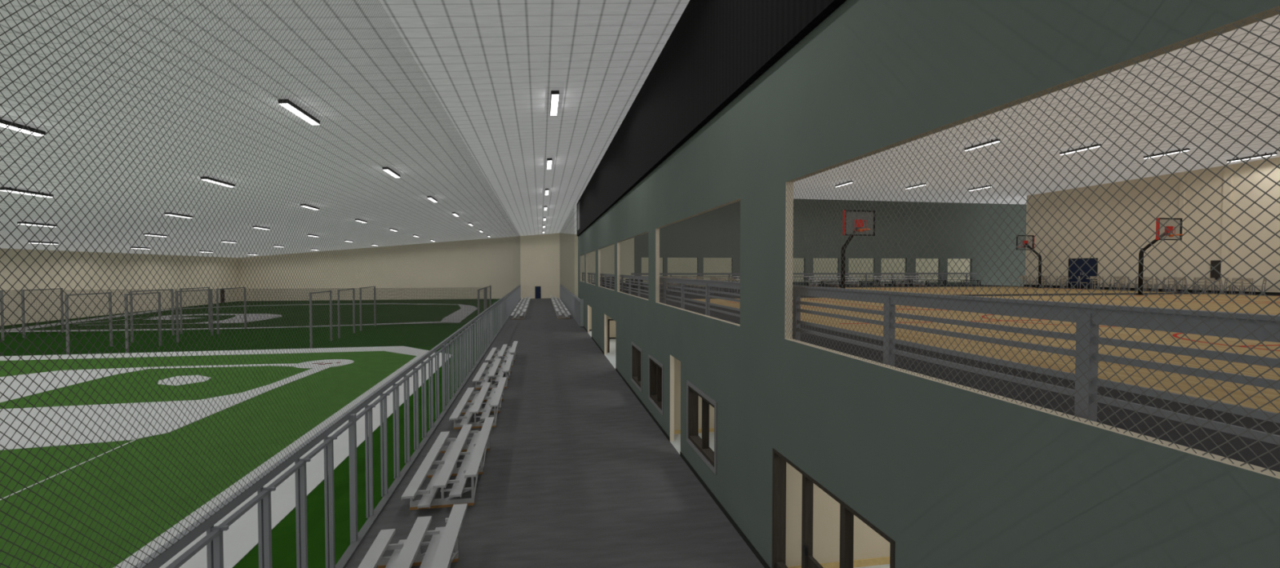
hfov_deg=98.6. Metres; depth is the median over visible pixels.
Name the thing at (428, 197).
ceiling lamp
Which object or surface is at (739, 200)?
screen
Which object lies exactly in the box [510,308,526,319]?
bleachers
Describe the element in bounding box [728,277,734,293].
dining chair
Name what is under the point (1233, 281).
dining table
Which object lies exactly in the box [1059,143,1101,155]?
ceiling lamp
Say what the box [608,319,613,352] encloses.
door
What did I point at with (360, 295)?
frame
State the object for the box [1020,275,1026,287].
dining chair
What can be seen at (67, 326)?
frame
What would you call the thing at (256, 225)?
ceiling lamp
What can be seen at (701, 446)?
window
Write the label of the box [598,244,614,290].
screen
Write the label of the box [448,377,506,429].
bleachers
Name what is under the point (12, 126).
ceiling lamp
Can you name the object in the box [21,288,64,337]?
frame
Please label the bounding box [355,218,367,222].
ceiling lamp
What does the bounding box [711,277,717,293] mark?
dining chair
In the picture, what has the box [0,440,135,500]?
trim
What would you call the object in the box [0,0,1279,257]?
ceiling
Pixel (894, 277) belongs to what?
bleachers
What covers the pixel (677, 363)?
wall
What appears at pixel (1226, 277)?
dining chair
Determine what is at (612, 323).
wall partition
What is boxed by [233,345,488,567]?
artificial turf
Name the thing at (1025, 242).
basketball hoop
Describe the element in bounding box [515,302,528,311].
bleachers
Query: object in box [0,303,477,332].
trim
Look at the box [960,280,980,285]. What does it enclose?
bench
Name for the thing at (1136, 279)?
dining table
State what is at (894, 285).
bench
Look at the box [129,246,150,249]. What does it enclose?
ceiling lamp
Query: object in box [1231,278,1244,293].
dining chair
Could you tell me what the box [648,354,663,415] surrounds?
window
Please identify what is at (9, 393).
infield dirt
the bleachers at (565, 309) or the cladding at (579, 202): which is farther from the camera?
the bleachers at (565, 309)
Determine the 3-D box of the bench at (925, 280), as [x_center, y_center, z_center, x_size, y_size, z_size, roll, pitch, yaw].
[24.361,-0.073,45.377,1.700,0.460,0.340,0,2,-10]
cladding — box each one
[577,0,846,235]
[577,202,579,230]
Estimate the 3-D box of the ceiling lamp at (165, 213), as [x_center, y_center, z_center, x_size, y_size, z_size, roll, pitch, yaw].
[-32.562,-4.880,38.912,0.291,0.242,2.620,0,2,-10]
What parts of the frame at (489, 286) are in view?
post, post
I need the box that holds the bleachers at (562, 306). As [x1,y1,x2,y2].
[552,302,565,310]
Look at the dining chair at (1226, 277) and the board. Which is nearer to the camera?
the dining chair at (1226, 277)
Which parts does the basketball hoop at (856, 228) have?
mounting plate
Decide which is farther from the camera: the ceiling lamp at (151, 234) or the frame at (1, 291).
the ceiling lamp at (151, 234)
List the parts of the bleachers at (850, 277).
frame, seat, seat, frame, footboard, frame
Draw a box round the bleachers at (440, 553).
[358,503,467,567]
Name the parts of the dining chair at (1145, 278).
backrest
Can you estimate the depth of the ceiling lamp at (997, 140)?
25.41 m
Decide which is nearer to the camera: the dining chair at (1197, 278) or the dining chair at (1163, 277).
the dining chair at (1197, 278)
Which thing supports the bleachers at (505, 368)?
on the floor at (578, 473)
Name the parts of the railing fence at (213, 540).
post, post, post, post, post, post, post, post, post, post, post, post, post, post, post, post, post, post, post, post, post, post, post, post, post, post, post, post, post, post, post, post, post, post, post, post, post, post, post, post, post, post, post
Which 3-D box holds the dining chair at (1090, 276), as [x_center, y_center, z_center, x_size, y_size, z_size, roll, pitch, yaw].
[31.161,-0.088,37.807,0.400,0.882,0.455,1,2,35]
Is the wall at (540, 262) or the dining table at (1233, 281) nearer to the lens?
the dining table at (1233, 281)
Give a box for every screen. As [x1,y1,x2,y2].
[580,253,584,281]
[586,250,595,284]
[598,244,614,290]
[617,231,648,298]
[655,200,740,325]
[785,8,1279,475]
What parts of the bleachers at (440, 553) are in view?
seat, footboard, seat, frame, footboard, seat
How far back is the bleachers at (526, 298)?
86.92 m
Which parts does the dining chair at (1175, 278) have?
backrest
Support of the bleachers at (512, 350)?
on the floor at (578, 473)
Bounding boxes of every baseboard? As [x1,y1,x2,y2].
[579,321,769,567]
[1023,284,1279,295]
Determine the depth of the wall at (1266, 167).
33.92 m
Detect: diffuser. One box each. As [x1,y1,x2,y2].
[0,190,52,197]
[17,223,53,226]
[202,179,232,186]
[383,169,399,177]
[546,160,551,168]
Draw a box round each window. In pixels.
[631,341,642,392]
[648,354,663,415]
[686,380,716,475]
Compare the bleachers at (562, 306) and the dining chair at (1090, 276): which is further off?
the bleachers at (562, 306)
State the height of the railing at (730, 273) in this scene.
1.070 m
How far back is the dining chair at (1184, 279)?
31.41 m
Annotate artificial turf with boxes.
[0,298,500,356]
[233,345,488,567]
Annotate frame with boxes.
[0,290,4,340]
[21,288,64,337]
[64,292,112,354]
[124,292,161,352]
[129,288,174,342]
[175,288,213,342]
[179,287,210,333]
[216,287,246,334]
[309,290,332,347]
[337,288,355,338]
[359,286,376,331]
[477,287,485,337]
[485,285,491,328]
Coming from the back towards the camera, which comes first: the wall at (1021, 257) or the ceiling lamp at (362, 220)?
the ceiling lamp at (362, 220)
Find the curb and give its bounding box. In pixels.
[335,298,520,567]
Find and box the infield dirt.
[0,359,354,450]
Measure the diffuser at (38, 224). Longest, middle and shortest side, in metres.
2.590 x 0.240 x 0.080 m
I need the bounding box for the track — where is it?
[0,346,452,567]
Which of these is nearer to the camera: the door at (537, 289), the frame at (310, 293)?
the frame at (310, 293)
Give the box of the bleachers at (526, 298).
[520,296,530,301]
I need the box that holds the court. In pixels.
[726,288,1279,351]
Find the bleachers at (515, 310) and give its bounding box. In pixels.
[513,305,527,314]
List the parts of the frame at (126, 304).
post, post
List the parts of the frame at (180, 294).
post, post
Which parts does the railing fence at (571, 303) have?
rail, post, post, post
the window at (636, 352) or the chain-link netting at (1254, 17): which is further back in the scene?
the window at (636, 352)
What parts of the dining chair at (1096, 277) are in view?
backrest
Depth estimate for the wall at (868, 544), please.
9.29 m
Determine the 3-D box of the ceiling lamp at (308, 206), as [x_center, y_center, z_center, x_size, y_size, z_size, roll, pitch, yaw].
[-24.198,-5.679,40.405,0.291,0.242,2.620,0,2,-10]
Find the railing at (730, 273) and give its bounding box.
[631,272,977,285]
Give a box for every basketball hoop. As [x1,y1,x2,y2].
[840,209,875,288]
[1016,235,1041,288]
[1134,217,1182,295]
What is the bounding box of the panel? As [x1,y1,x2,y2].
[580,298,583,327]
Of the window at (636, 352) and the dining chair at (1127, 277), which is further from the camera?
the dining chair at (1127, 277)
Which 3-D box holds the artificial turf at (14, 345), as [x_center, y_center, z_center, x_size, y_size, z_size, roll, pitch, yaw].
[-37.520,3.551,63.037,44.570,0.200,60.800,0,2,-10]
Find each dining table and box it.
[1136,279,1155,291]
[1165,279,1182,292]
[1194,280,1216,293]
[1232,280,1255,294]
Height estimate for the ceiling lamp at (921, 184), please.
0.205 m
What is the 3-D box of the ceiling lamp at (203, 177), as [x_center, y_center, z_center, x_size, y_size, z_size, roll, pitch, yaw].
[-22.115,-5.382,28.896,0.291,0.242,2.620,0,2,-10]
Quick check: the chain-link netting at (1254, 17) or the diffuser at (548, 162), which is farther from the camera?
the diffuser at (548, 162)
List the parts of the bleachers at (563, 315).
frame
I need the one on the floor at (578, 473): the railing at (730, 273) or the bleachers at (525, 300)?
the bleachers at (525, 300)
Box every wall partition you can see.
[589,306,591,329]
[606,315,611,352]
[609,320,615,337]
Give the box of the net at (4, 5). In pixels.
[0,0,520,567]
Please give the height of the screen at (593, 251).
2.424 m
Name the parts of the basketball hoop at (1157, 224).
mounting plate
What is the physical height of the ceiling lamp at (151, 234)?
0.242 m
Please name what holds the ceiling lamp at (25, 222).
hanging from the ceiling
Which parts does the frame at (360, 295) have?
post, post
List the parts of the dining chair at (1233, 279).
backrest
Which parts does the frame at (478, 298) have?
post, post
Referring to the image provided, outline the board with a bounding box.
[1209,260,1221,279]
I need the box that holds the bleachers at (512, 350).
[484,341,518,367]
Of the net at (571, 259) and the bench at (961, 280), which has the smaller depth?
the bench at (961, 280)
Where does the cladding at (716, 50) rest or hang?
attached to the wall at (956, 477)
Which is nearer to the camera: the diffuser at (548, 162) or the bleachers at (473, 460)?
the bleachers at (473, 460)
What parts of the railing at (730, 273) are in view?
rail, rail, handrail, rail, rail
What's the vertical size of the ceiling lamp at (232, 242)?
0.242 m
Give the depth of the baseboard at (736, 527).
12.35 m
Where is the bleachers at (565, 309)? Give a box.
[554,305,568,313]
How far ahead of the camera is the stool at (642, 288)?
30.95 m
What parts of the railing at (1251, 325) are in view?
post, post, post, post, post, post, post, handrail, rail, rail, post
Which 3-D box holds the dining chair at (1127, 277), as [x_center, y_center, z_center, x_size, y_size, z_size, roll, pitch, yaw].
[30.858,-0.003,34.502,0.455,0.882,0.400,1,2,35]
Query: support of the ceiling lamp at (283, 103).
hanging from the ceiling
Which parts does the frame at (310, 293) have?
post, post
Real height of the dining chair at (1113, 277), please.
0.882 m
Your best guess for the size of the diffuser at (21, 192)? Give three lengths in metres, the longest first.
2.590 x 0.240 x 0.080 m
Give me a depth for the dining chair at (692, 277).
30.46 m
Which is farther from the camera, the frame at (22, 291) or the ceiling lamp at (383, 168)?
the frame at (22, 291)
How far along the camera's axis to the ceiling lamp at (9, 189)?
27.24 m
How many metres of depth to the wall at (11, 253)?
61.46 m
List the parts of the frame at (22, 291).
post, post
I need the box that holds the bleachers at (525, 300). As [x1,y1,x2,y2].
[519,297,530,303]
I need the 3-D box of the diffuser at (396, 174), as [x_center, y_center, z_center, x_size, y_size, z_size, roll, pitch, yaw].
[-13.698,-6.116,30.401,0.240,0.080,2.590,-5,2,-10]
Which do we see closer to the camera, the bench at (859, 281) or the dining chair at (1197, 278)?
the dining chair at (1197, 278)
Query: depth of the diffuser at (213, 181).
28.94 m
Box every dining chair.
[692,277,702,293]
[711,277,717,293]
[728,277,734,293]
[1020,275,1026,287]
[1060,275,1068,288]
[1089,275,1097,288]
[1091,276,1100,289]
[1102,276,1111,290]
[1113,276,1122,289]
[1115,276,1125,290]
[1127,276,1137,290]
[1127,276,1137,291]
[1142,277,1153,291]
[1154,277,1165,291]
[1155,277,1166,292]
[1168,277,1178,291]
[1172,277,1183,293]
[1183,277,1196,293]
[1183,277,1196,293]
[1196,277,1208,292]
[1202,277,1214,293]
[1214,277,1228,293]
[1218,278,1232,294]
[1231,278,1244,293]
[1239,278,1253,295]
[1252,278,1266,295]
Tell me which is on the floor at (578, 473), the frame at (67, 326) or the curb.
the curb
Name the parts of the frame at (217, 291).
post, post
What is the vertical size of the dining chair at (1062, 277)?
0.882 m
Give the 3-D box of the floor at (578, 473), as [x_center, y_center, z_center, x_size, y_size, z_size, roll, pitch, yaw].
[-7.896,4.020,44.929,7.280,0.200,107.000,0,2,-10]
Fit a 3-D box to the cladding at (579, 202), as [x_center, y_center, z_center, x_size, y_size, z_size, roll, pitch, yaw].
[-5.784,-6.390,51.955,0.025,2.450,2.600,0,2,-10]
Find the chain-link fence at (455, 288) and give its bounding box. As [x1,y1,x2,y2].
[0,287,488,331]
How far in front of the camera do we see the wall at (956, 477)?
5.77 m
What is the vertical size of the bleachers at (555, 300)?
0.810 m
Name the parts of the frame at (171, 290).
post, post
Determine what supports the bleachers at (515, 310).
on the floor at (578, 473)
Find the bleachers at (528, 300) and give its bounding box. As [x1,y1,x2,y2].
[517,299,529,306]
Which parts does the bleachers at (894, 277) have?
seat, seat, footboard, seat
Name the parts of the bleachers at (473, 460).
seat, footboard, frame, seat, frame, footboard, frame, seat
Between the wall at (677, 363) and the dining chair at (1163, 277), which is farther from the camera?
the dining chair at (1163, 277)
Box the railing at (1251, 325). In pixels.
[582,272,1279,444]
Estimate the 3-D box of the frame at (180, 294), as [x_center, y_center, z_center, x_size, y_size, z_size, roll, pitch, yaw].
[-36.670,2.105,45.465,0.150,3.600,3.950,0,2,-10]
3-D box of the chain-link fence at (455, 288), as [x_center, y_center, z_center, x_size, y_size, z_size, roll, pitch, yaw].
[-35.347,2.113,47.842,43.066,3.378,0.004,0,2,-10]
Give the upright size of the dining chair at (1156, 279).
0.882 m
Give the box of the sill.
[588,333,680,454]
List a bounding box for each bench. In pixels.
[820,280,840,286]
[858,280,879,286]
[892,280,912,286]
[924,280,946,285]
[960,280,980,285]
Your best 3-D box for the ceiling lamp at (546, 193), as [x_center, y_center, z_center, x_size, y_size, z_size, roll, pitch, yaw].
[-7.342,-7.291,43.415,0.291,0.242,2.620,0,2,-10]
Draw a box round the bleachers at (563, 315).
[555,308,570,319]
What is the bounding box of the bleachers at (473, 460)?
[401,417,494,510]
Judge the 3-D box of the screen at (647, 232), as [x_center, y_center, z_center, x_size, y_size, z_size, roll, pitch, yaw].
[-0.411,-0.744,23.339,0.002,2.424,7.984,0,2,-10]
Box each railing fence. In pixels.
[133,284,520,567]
[560,284,580,326]
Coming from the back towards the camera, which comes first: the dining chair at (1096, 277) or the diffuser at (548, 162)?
the dining chair at (1096, 277)
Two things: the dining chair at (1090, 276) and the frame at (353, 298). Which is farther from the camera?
the frame at (353, 298)
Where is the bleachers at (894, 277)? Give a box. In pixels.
[869,275,928,285]
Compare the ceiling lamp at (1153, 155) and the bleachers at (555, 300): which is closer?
the ceiling lamp at (1153, 155)
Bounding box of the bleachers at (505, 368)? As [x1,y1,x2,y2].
[472,355,513,389]
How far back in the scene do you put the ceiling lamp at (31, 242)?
47.31 m
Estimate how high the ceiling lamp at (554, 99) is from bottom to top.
0.242 m
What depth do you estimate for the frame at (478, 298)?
41.65 m
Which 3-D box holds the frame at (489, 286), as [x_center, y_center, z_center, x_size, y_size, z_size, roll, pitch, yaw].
[-13.617,2.001,49.483,0.150,3.600,4.250,0,2,-10]
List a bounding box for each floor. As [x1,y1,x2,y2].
[345,298,764,567]
[589,331,889,567]
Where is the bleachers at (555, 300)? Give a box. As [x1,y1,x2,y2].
[551,297,561,303]
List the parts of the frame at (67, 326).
post, post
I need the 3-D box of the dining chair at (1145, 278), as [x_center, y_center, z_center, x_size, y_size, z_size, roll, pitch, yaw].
[31.016,0.019,33.629,0.400,0.882,0.455,1,2,35]
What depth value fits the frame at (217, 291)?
43.56 m
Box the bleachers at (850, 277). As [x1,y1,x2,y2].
[803,275,861,286]
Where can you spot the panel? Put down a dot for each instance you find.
(581, 300)
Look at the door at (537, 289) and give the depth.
97.35 m
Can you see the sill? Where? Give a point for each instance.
(674, 444)
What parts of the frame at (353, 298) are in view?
post, post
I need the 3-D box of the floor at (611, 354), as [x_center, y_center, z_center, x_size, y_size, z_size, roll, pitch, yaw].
[2.595,4.614,21.937,5.125,0.200,58.000,0,2,-10]
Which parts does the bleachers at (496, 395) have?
seat, footboard, frame, seat, frame, frame, footboard, seat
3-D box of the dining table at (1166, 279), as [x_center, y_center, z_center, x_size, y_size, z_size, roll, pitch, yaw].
[31.658,0.112,32.572,0.920,0.748,0.920,0,2,-10]
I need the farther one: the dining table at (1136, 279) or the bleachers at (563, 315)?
the bleachers at (563, 315)
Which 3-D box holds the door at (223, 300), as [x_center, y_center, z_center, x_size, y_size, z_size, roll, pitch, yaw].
[-64.013,1.847,84.476,0.080,2.100,1.020,0,2,-10]
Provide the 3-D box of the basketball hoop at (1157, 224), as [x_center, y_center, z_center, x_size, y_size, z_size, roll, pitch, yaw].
[26.453,-1.345,27.948,1.413,3.905,2.045,0,2,10]
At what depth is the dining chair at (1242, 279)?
28.82 m
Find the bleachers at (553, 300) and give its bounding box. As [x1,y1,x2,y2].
[551,299,563,306]
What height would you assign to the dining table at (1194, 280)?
0.748 m
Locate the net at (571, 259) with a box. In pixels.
[560,207,574,294]
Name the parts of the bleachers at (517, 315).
frame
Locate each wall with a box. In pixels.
[0,248,238,325]
[237,232,969,301]
[577,0,1279,567]
[634,199,1026,286]
[674,357,714,434]
[785,462,889,567]
[1025,156,1279,292]
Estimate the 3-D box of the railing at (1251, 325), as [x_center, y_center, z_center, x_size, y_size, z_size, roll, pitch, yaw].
[-0.861,0.074,27.904,0.090,1.070,55.000,0,2,-10]
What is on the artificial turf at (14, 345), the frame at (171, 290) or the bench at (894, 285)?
the frame at (171, 290)
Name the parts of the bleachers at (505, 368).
seat, footboard, frame, seat, frame, frame, footboard, seat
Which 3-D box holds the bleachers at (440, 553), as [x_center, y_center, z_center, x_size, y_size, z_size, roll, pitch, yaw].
[-3.473,4.478,7.686,1.480,0.810,4.570,0,2,-10]
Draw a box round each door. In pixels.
[220,288,225,302]
[534,286,541,298]
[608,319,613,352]
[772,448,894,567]
[1067,257,1097,286]
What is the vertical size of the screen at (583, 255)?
2.424 m
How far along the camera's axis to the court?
14.12 m
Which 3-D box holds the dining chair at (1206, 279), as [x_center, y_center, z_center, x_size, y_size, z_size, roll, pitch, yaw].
[31.568,0.098,30.579,0.400,0.882,0.455,1,2,35]
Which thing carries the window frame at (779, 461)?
in the wall at (956, 477)
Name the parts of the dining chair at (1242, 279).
backrest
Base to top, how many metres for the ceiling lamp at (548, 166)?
0.242 m
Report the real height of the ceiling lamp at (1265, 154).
0.205 m
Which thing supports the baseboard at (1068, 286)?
attached to the wall at (1266, 167)
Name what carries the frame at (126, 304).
on the artificial turf at (14, 345)
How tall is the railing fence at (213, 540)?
2.460 m
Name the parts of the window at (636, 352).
frame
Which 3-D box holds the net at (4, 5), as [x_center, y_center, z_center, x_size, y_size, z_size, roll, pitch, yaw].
[-12.325,-2.901,48.726,0.002,8.525,97.404,0,2,-10]
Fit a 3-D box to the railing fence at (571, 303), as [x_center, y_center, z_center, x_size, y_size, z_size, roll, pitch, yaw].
[-9.787,1.952,73.455,0.205,2.460,49.900,0,2,-10]
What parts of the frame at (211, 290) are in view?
post, post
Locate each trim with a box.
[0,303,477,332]
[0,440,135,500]
[79,313,281,325]
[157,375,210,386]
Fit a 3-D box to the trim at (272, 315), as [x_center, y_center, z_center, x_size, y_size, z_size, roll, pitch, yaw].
[-46.208,3.589,57.501,15.500,0.022,13.000,0,2,-10]
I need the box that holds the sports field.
[0,351,416,567]
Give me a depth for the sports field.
15.29 m
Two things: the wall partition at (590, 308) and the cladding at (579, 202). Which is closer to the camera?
the wall partition at (590, 308)
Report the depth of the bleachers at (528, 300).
75.84 m
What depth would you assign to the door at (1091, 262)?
39.40 m
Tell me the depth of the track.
13.58 m
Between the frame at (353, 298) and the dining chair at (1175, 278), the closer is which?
the dining chair at (1175, 278)
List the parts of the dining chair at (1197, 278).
backrest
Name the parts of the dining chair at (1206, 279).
backrest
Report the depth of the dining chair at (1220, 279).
29.76 m
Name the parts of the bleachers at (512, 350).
seat, footboard, frame, seat, frame, frame, footboard, seat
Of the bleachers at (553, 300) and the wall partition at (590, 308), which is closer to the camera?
the wall partition at (590, 308)
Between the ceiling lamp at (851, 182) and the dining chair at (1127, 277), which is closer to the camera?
the dining chair at (1127, 277)
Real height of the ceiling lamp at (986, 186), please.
0.205 m
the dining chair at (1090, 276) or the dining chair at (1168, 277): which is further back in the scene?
the dining chair at (1090, 276)
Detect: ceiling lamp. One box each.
[0,119,45,136]
[0,186,53,197]
[17,221,56,226]
[28,240,58,244]
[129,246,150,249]
[143,233,167,236]
[164,212,192,218]
[200,176,235,186]
[221,240,236,243]
[252,225,270,229]
[278,98,319,124]
[300,204,319,209]
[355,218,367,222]
[382,166,399,177]
[426,195,437,202]
[544,188,548,195]
[546,158,552,168]
[549,90,559,115]
[835,180,853,186]
[905,182,926,189]
[964,138,1000,151]
[968,185,991,191]
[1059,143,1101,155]
[1143,147,1190,159]
[1226,152,1277,162]
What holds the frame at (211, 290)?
on the artificial turf at (14, 345)
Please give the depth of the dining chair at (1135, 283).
35.38 m

